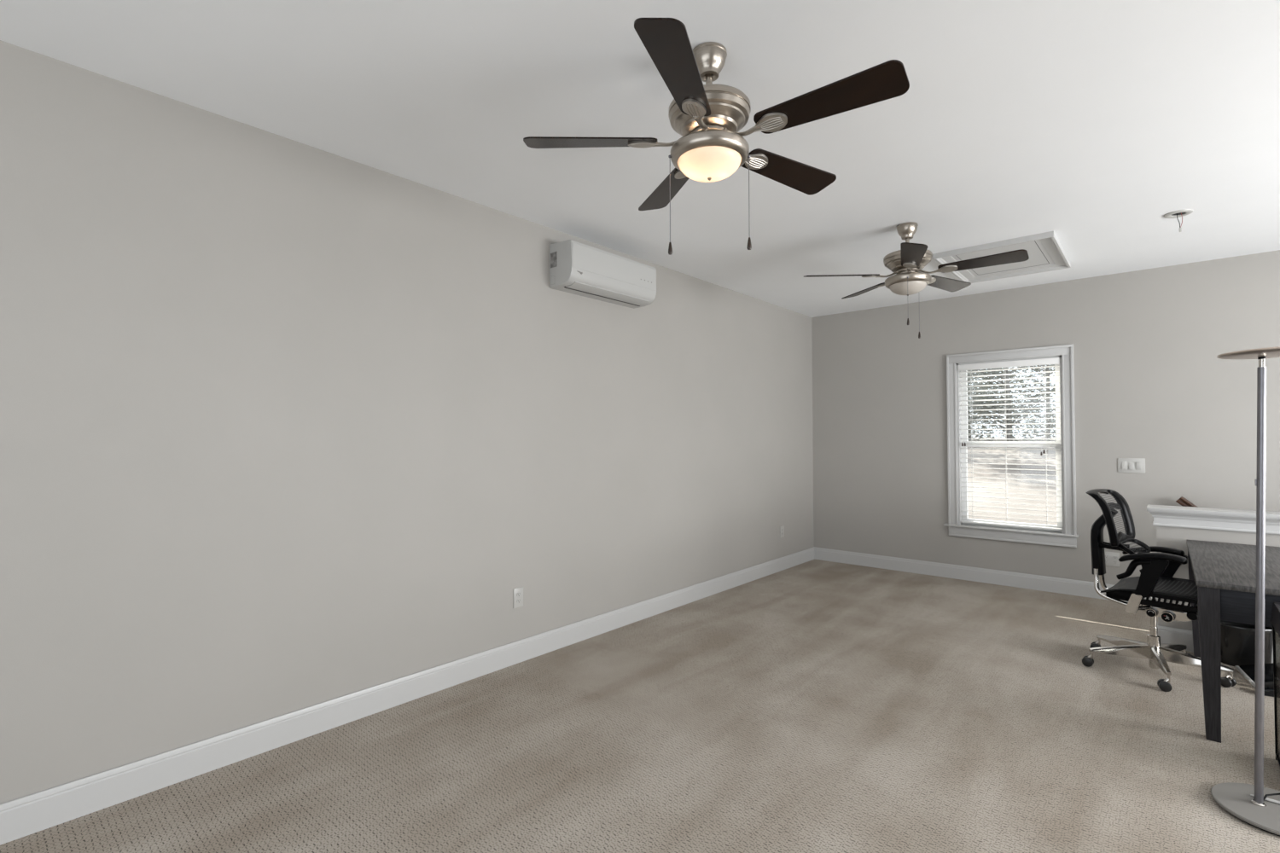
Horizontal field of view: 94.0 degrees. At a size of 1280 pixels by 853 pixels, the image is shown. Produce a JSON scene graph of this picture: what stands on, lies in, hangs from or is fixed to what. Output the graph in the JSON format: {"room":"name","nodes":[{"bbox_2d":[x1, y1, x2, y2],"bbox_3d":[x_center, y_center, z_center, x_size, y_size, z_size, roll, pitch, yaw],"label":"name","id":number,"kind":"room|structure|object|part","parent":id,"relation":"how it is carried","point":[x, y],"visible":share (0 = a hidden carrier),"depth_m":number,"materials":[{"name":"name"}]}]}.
{"room":"home office","nodes":[
{"label":"home office","id":0,"kind":"room"},
{"bbox_2d":[0,40,813,804],"bbox_3d":[-0.821,0.072,3.699,0.140,2.740,8.566,-1,-2,41],"label":"wall","id":1,"kind":"structure","parent":0,"point":[287,426],"depth_m":2.73,"materials":[{"name":"paint"}]},
{"bbox_2d":[0,546,814,845],"bbox_3d":[-0.759,1.374,3.622,0.016,0.132,8.286,-1,-2,41],"label":"baseboard","id":2,"kind":"structure","parent":1,"relation":"attached to","point":[36,812],"depth_m":2.73,"materials":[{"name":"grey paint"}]},
{"bbox_2d":[513,587,523,608],"bbox_3d":[-0.743,1.048,3.652,0.009,0.117,0.072,-1,-2,41],"label":"wall outlet","id":3,"kind":"object","parent":1,"relation":"attached to","point":[518,593],"visible":1,"depth_m":3.65,"materials":[{"name":"grey plastic"}]},
{"bbox_2d":[549,239,656,308],"bbox_3d":[-0.234,-1.041,4.124,0.216,0.292,0.831,-1,-2,41],"label":"air conditioner","id":4,"kind":"object","parent":1,"relation":"attached to","point":[577,268],"visible":1,"depth_m":3.97,"materials":[{"name":"grey plastic"}]},
{"bbox_3d":[-0.163,-1.086,4.064,0.028,0.180,0.818,-1,-2,41],"label":"panel","id":5,"kind":"part","parent":4,"relation":"part of","materials":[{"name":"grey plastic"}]},
{"bbox_2d":[779,525,784,537],"bbox_3d":[1.475,1.091,6.186,0.009,0.117,0.072,-1,-2,41],"label":"wall outlet","id":6,"kind":"object","parent":1,"relation":"attached to","point":[782,528],"visible":1,"depth_m":6.18,"materials":[{"name":"grey plastic"}]},
{"bbox_2d":[0,0,1279,317],"bbox_3d":[1.637,-1.396,1.573,6.680,0.100,8.566,-1,-2,41],"label":"ceiling","id":7,"kind":"structure","parent":0,"point":[1089,123],"depth_m":2.50,"materials":[{"name":"paint"}]},
{"bbox_2d":[523,17,909,255],"bbox_3d":[0.282,-0.971,2.104,1.238,0.723,1.266,-1,-2,41],"label":"ceiling fan","id":8,"kind":"object","parent":7,"relation":"hanging from","point":[709,117],"visible":1,"depth_m":2.01,"materials":[{"name":"black wood"}]},
{"bbox_3d":[-0.174,-1.011,2.122,0.470,0.037,0.136,0,-1,0],"label":"blade","id":9,"kind":"part","parent":8,"relation":"part of","materials":[{"name":"brown wood"}]},
{"bbox_3d":[0.119,-1.004,2.519,0.136,0.037,0.470,0,-1,-18],"label":"blade","id":10,"kind":"part","parent":8,"relation":"part of","materials":[{"name":"brown wood"}]},
{"bbox_3d":[0.107,-0.807,2.115,0.012,0.315,0.012,-1,-2,41],"label":"pull chain","id":11,"kind":"part","parent":8,"relation":"part of","materials":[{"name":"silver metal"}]},
{"bbox_3d":[0.114,-1.020,1.720,0.136,0.037,0.470,-1,-1,18],"label":"blade","id":12,"kind":"part","parent":8,"relation":"part of","materials":[{"name":"brown wood"}]},
{"bbox_3d":[0.247,-0.917,2.117,0.225,0.069,0.225,-1,-2,41],"label":"lamp shade","id":13,"kind":"part","parent":8,"relation":"part of","materials":[{"name":"white glass"}]},
{"bbox_3d":[0.387,-0.816,2.115,0.012,0.299,0.012,-1,-2,41],"label":"pull chain","id":14,"kind":"part","parent":8,"relation":"part of","materials":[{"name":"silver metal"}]},
{"bbox_3d":[0.588,-1.008,2.364,0.470,0.037,0.136,1,-1,-36],"label":"blade","id":15,"kind":"part","parent":8,"relation":"part of","materials":[{"name":"brown wood"}]},
{"bbox_3d":[0.585,-1.018,1.870,0.470,0.037,0.136,-1,-1,36],"label":"blade","id":16,"kind":"part","parent":8,"relation":"part of","materials":[{"name":"brown wood"}]},
{"bbox_2d":[803,221,1029,338],"bbox_3d":[1.764,-0.942,3.823,1.224,0.721,1.269,-1,-2,41],"label":"ceiling fan","id":17,"kind":"object","parent":7,"relation":"hanging from","point":[907,262],"visible":1,"depth_m":3.75,"materials":[{"name":"silver metal"}]},
{"bbox_3d":[1.308,-0.980,3.872,0.470,0.037,0.136,0,-1,3],"label":"blade","id":18,"kind":"part","parent":17,"relation":"part of","materials":[{"name":"brown wood"}]},
{"bbox_3d":[1.620,-0.973,4.255,0.136,0.037,0.470,0,-1,-15],"label":"blade","id":19,"kind":"part","parent":17,"relation":"part of","materials":[{"name":"brown wood"}]},
{"bbox_3d":[1.728,-0.886,3.847,0.225,0.069,0.225,-1,-2,41],"label":"lamp shade","id":20,"kind":"part","parent":17,"relation":"part of","materials":[{"name":"white glass"}]},
{"bbox_3d":[1.575,-0.989,3.457,0.136,0.037,0.470,-1,-1,21],"label":"blade","id":21,"kind":"part","parent":17,"relation":"part of","materials":[{"name":"brown wood"}]},
{"bbox_3d":[2.080,-0.978,4.076,0.470,0.037,0.136,1,-1,-33],"label":"blade","id":22,"kind":"part","parent":17,"relation":"part of","materials":[{"name":"brown wood"}]},
{"bbox_3d":[2.058,-0.988,3.588,0.472,0.037,0.136,-1,-2,41],"label":"blade","id":23,"kind":"part","parent":17,"relation":"part of","materials":[{"name":"brown wood"}]},
{"bbox_2d":[933,231,1070,283],"bbox_3d":[2.792,-1.271,4.576,0.744,0.038,0.976,-1,-2,41],"label":"attic hatch","id":24,"kind":"object","parent":7,"relation":"attached to","point":[1045,252],"visible":0.86,"depth_m":4.50,"materials":[{"name":"grey paint"}]},
{"bbox_3d":[2.789,-1.285,4.574,0.492,0.008,0.716,-1,-2,41],"label":"panel","id":25,"kind":"part","parent":24,"relation":"part of","materials":[{"name":"grey paint"}]},
{"bbox_2d":[1163,209,1192,232],"bbox_3d":[3.304,-1.250,3.659,0.136,0.118,0.136,-1,-2,41],"label":"sprinkler","id":26,"kind":"object","parent":7,"relation":"attached to","point":[1178,213],"visible":1,"depth_m":3.65,"materials":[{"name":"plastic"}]},
{"bbox_2d":[0,558,1279,852],"bbox_3d":[1.643,1.493,1.516,6.680,0.200,8.566,-1,-2,41],"label":"floor","id":27,"kind":"structure","parent":0,"point":[814,706],"depth_m":2.60,"materials":[{"name":"carpet"}]},
{"bbox_2d":[1082,488,1236,692],"bbox_3d":[3.009,0.907,3.501,0.697,1.043,0.678,1,-1,-39],"label":"office chair","id":28,"kind":"object","parent":27,"relation":"on","point":[1155,580],"visible":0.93,"depth_m":3.47,"materials":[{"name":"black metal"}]},
{"bbox_3d":[2.862,0.706,3.672,0.116,0.411,0.125,1,-1,-39],"label":"spine post","id":29,"kind":"part","parent":28,"relation":"part of","materials":[{"name":"black plastic"}]},
{"bbox_3d":[2.878,0.548,3.655,0.440,0.318,0.168,1,-1,-39],"label":"frame","id":30,"kind":"part","parent":28,"relation":"part of","materials":[{"name":"black plastic"}]},
{"bbox_3d":[2.890,0.730,3.638,0.142,0.034,0.136,1,-1,-39],"label":"lumbar arm","id":31,"kind":"part","parent":28,"relation":"part of","materials":[{"name":"black plastic"}]},
{"bbox_3d":[2.943,0.732,3.572,0.350,0.102,0.120,1,-1,-39],"label":"lumbar frame","id":32,"kind":"part","parent":28,"relation":"part of","materials":[{"name":"black plastic"}]},
{"bbox_3d":[3.033,0.951,3.459,0.510,0.078,0.480,1,-1,-39],"label":"seat","id":33,"kind":"part","parent":28,"relation":"part of","materials":[{"name":"black fabric"}]},
{"bbox_3d":[2.939,1.068,3.425,0.045,0.048,0.048,1,-1,-39],"label":"tension knob","id":34,"kind":"part","parent":28,"relation":"part of","materials":[{"name":"black plastic"}]},
{"bbox_3d":[3.043,0.969,3.446,0.504,0.101,0.453,1,-1,-39],"label":"seat frame","id":35,"kind":"part","parent":28,"relation":"part of","materials":[{"name":"black plastic"}]},
{"bbox_3d":[2.824,0.838,3.293,0.038,0.225,0.150,1,-1,-39],"label":"arm post","id":36,"kind":"part","parent":28,"relation":"part of","materials":[{"name":"black plastic"}]},
{"bbox_3d":[2.984,1.074,3.371,0.045,0.058,0.058,1,-1,-39],"label":"tension knob","id":37,"kind":"part","parent":28,"relation":"part of","materials":[{"name":"black plastic"}]},
{"bbox_3d":[3.238,0.866,3.632,0.038,0.180,0.150,1,-1,-39],"label":"arm post","id":38,"kind":"part","parent":28,"relation":"part of","materials":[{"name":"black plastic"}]},
{"bbox_3d":[3.085,0.925,3.388,0.377,0.021,0.246,1,-1,-39],"label":"seat","id":39,"kind":"part","parent":28,"relation":"part of","materials":[{"name":"black fabric"}]},
{"bbox_2d":[1186,540,1279,743],"bbox_3d":[3.268,1.060,3.002,0.720,0.716,1.440,-1,-2,41],"label":"desk","id":40,"kind":"object","parent":27,"relation":"on","point":[1224,574],"visible":0.97,"depth_m":2.69,"materials":[{"name":"grey wood"}]},
{"bbox_3d":[3.471,1.087,3.717,0.072,0.690,0.072,-1,-2,41],"label":"leg","id":41,"kind":"part","parent":40,"relation":"part of","materials":[{"name":"grey wood"}]},
{"bbox_3d":[2.586,1.069,2.706,0.072,0.690,0.072,-1,-2,41],"label":"leg","id":42,"kind":"part","parent":40,"relation":"part of","materials":[{"name":"black wood"}]},
{"bbox_2d":[1210,346,1279,837],"bbox_3d":[2.595,0.559,2.003,1.029,1.682,0.344,-1,-1,29],"label":"floor lamp","id":43,"kind":"object","parent":27,"relation":"on","point":[1234,798],"visible":1,"depth_m":2.18,"materials":[{"name":"grey metal"}]},
{"bbox_2d":[1250,794,1279,804],"bbox_3d":[2.347,1.374,2.172,0.173,0.011,0.020,-1,-1,38],"label":"cable","id":44,"kind":"object","parent":43,"relation":"on","point":[1253,795],"visible":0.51,"depth_m":2.19,"materials":[{"name":"grey plastic"}]},
{"bbox_3d":[2.710,1.373,2.063,0.908,0.050,0.067,-1,-1,19],"label":"power cord","id":45,"kind":"part","parent":43,"relation":"part of","materials":[{"name":"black plastic"}]},
{"bbox_2d":[1220,620,1273,667],"bbox_3d":[3.614,1.306,3.568,0.268,0.246,0.174,-1,-2,41],"label":"waste bin","id":46,"kind":"object","parent":27,"relation":"on","point":[1237,640],"visible":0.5,"depth_m":3.53,"materials":[{"name":"black plastic"}]},
{"bbox_2d":[1234,663,1279,698],"bbox_3d":[3.517,1.358,3.230,0.338,0.128,0.406,-1,-1,32],"label":"hearth","id":47,"kind":"object","parent":27,"relation":"on","point":[1248,672],"visible":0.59,"depth_m":3.29,"materials":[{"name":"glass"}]},
{"bbox_3d":[3.382,1.403,3.314,0.018,0.022,0.406,-1,-1,32],"label":"edge trim","id":48,"kind":"part","parent":47,"relation":"part of","materials":[{"name":"silver metal"}]},
{"bbox_2d":[1270,601,1279,767],"bbox_3d":[2.740,1.073,2.270,0.428,0.665,0.341,-1,-2,41],"label":"chair","id":49,"kind":"object","parent":27,"relation":"on","point":[1275,621],"visible":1,"depth_m":2.52,"materials":[{"name":"black plastic"}]},
{"bbox_3d":[2.741,1.118,2.270,0.420,0.575,0.335,-1,-2,41],"label":"frame","id":50,"kind":"part","parent":49,"relation":"part of","materials":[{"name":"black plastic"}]},
{"bbox_2d":[811,250,1279,585],"bbox_3d":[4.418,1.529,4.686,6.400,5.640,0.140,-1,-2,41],"label":"wall","id":51,"kind":"structure","parent":0,"point":[1151,384],"depth_m":5.14,"materials":[{"name":"paint"}]},
{"bbox_2d":[814,546,1157,602],"bbox_3d":[3.079,1.407,5.757,2.977,0.132,0.016,-1,-2,41],"label":"baseboard","id":52,"kind":"structure","parent":51,"relation":"attached to","point":[1085,589],"depth_m":5.70,"materials":[{"name":"grey paint"}]},
{"bbox_2d":[943,344,1078,547],"bbox_3d":[3.431,0.175,5.560,1.057,1.762,0.222,-1,-2,41],"label":"window","id":53,"kind":"structure","parent":51,"relation":"in","point":[1066,498],"depth_m":5.46,"materials":[{"name":"grey paint"}]},
{"bbox_2d":[958,357,1062,530],"bbox_3d":[3.408,0.159,5.523,0.810,1.525,0.082,-1,-2,41],"label":"window blind","id":54,"kind":"object","parent":53,"relation":"attached to","point":[1044,362],"visible":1,"depth_m":5.53,"materials":[{"name":"white plastic"}]},
{"bbox_3d":[3.114,-0.196,5.745,0.022,0.707,0.002,-1,-2,41],"label":"pull cord","id":55,"kind":"part","parent":54,"relation":"part of","materials":[{"name":"white plastic"}]},
{"bbox_3d":[3.419,0.914,5.519,0.802,0.016,0.050,-1,-2,41],"label":"rail","id":56,"kind":"part","parent":54,"relation":"part of","materials":[{"name":"white plastic"}]},
{"bbox_3d":[3.591,-0.165,5.326,0.022,0.787,0.002,-1,-2,41],"label":"pull cord","id":57,"kind":"part","parent":54,"relation":"part of","materials":[{"name":"white plastic"}]},
{"bbox_3d":[3.478,-0.207,5.611,0.810,0.796,0.035,-1,-2,41],"label":"sash","id":58,"kind":"part","parent":53,"relation":"part of","materials":[{"name":"white"}]},
{"bbox_3d":[3.393,0.952,5.500,1.057,0.018,0.102,-1,-2,41],"label":"sill","id":59,"kind":"part","parent":53,"relation":"part of","materials":[{"name":"grey paint"}]},
{"bbox_3d":[3.455,0.546,5.568,0.810,0.792,0.035,-1,-2,41],"label":"sash","id":60,"kind":"part","parent":53,"relation":"part of","materials":[{"name":"white"}]},
{"bbox_2d":[1104,552,1119,567],"bbox_3d":[3.950,1.113,5.004,0.116,0.117,0.009,-1,-2,41],"label":"wall outlet","id":61,"kind":"object","parent":51,"relation":"attached to","point":[1111,559],"visible":0.91,"depth_m":5.00,"materials":[{"name":"grey plastic"}]},
{"bbox_2d":[1117,458,1145,473],"bbox_3d":[4.054,0.322,4.922,0.174,0.122,0.017,-1,-2,41],"label":"light switch","id":62,"kind":"object","parent":51,"relation":"attached to","point":[1125,465],"visible":1,"depth_m":4.92,"materials":[{"name":"grey plastic"}]},
{"bbox_2d":[1175,496,1198,507],"bbox_3d":[4.724,1.121,4.267,1.312,1.170,0.099,-1,-2,41],"label":"stair handrail","id":63,"kind":"object","parent":51,"relation":"attached to","point":[1182,501],"visible":0.25,"depth_m":4.64,"materials":[{"name":"brown wood"}]},
{"bbox_2d":[1156,525,1279,644],"bbox_3d":[4.737,1.075,2.823,3.453,1.072,0.120,-1,-2,41],"label":"wall","id":64,"kind":"structure","parent":0,"point":[1174,538],"depth_m":3.82,"materials":[{"name":"paint"}]},
{"bbox_2d":[1146,505,1279,520],"bbox_3d":[4.718,0.523,2.849,3.499,0.034,0.212,-1,-2,41],"label":"trim","id":65,"kind":"structure","parent":64,"relation":"on","point":[1150,509],"depth_m":3.74,"materials":[{"name":"grey paint"}]},
{"bbox_2d":[1149,512,1279,535],"bbox_3d":[4.722,0.582,2.845,3.490,0.089,0.194,-1,-2,41],"label":"trim","id":66,"kind":"structure","parent":64,"relation":"attached to","point":[1243,525],"depth_m":3.73,"materials":[{"name":"grey paint"}]},
{"bbox_2d":[1157,622,1279,663],"bbox_3d":[4.720,1.345,2.809,3.469,0.132,0.116,-1,-2,41],"label":"baseboard","id":67,"kind":"structure","parent":64,"relation":"attached to","point":[1168,635],"depth_m":3.83,"materials":[{"name":"grey paint"}]},
{"label":"outside","id":68,"kind":"structure","parent":0,"visible":0},
{"bbox_2d":[967,437,1057,525],"bbox_3d":[22.144,3.527,44.942,100.000,5.350,83.114,-1,-2,41],"label":"ground","id":69,"kind":"structure","parent":68,"point":[1043,498],"depth_m":18.10,"materials":[{"name":"white plant"}]},
{"bbox_2d":[967,369,1026,441],"bbox_3d":[20.137,-2.831,36.729,6.469,9.396,7.113,-1,-1,31],"label":"tree","id":70,"kind":"object","parent":69,"relation":"on","point":[968,412],"visible":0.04,"depth_m":36.19,"materials":[{"name":"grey plant"}]},
{"bbox_2d":[966,364,1056,441],"bbox_3d":[17.474,-2.308,28.378,6.443,7.571,6.762,-1,-1,29],"label":"tree","id":71,"kind":"object","parent":69,"relation":"on","point":[1010,406],"visible":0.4,"depth_m":28.26,"materials":[{"name":"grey plant"}]},
{"bbox_2d":[1000,364,1056,438],"bbox_3d":[28.361,-3.677,41.581,6.776,10.391,6.423,0,-1,14],"label":"tree","id":72,"kind":"object","parent":69,"relation":"on","point":[1048,426],"visible":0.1,"depth_m":41.68,"materials":[{"name":"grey plant"}]},
{"bbox_2d":[1043,366,1056,436],"bbox_3d":[25.966,-2.960,32.823,6.722,8.929,6.649,0,-1,-12],"label":"tree","id":73,"kind":"object","parent":69,"relation":"on","point":[1051,367],"visible":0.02,"depth_m":34.65,"materials":[{"name":"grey plant"}]}
]}

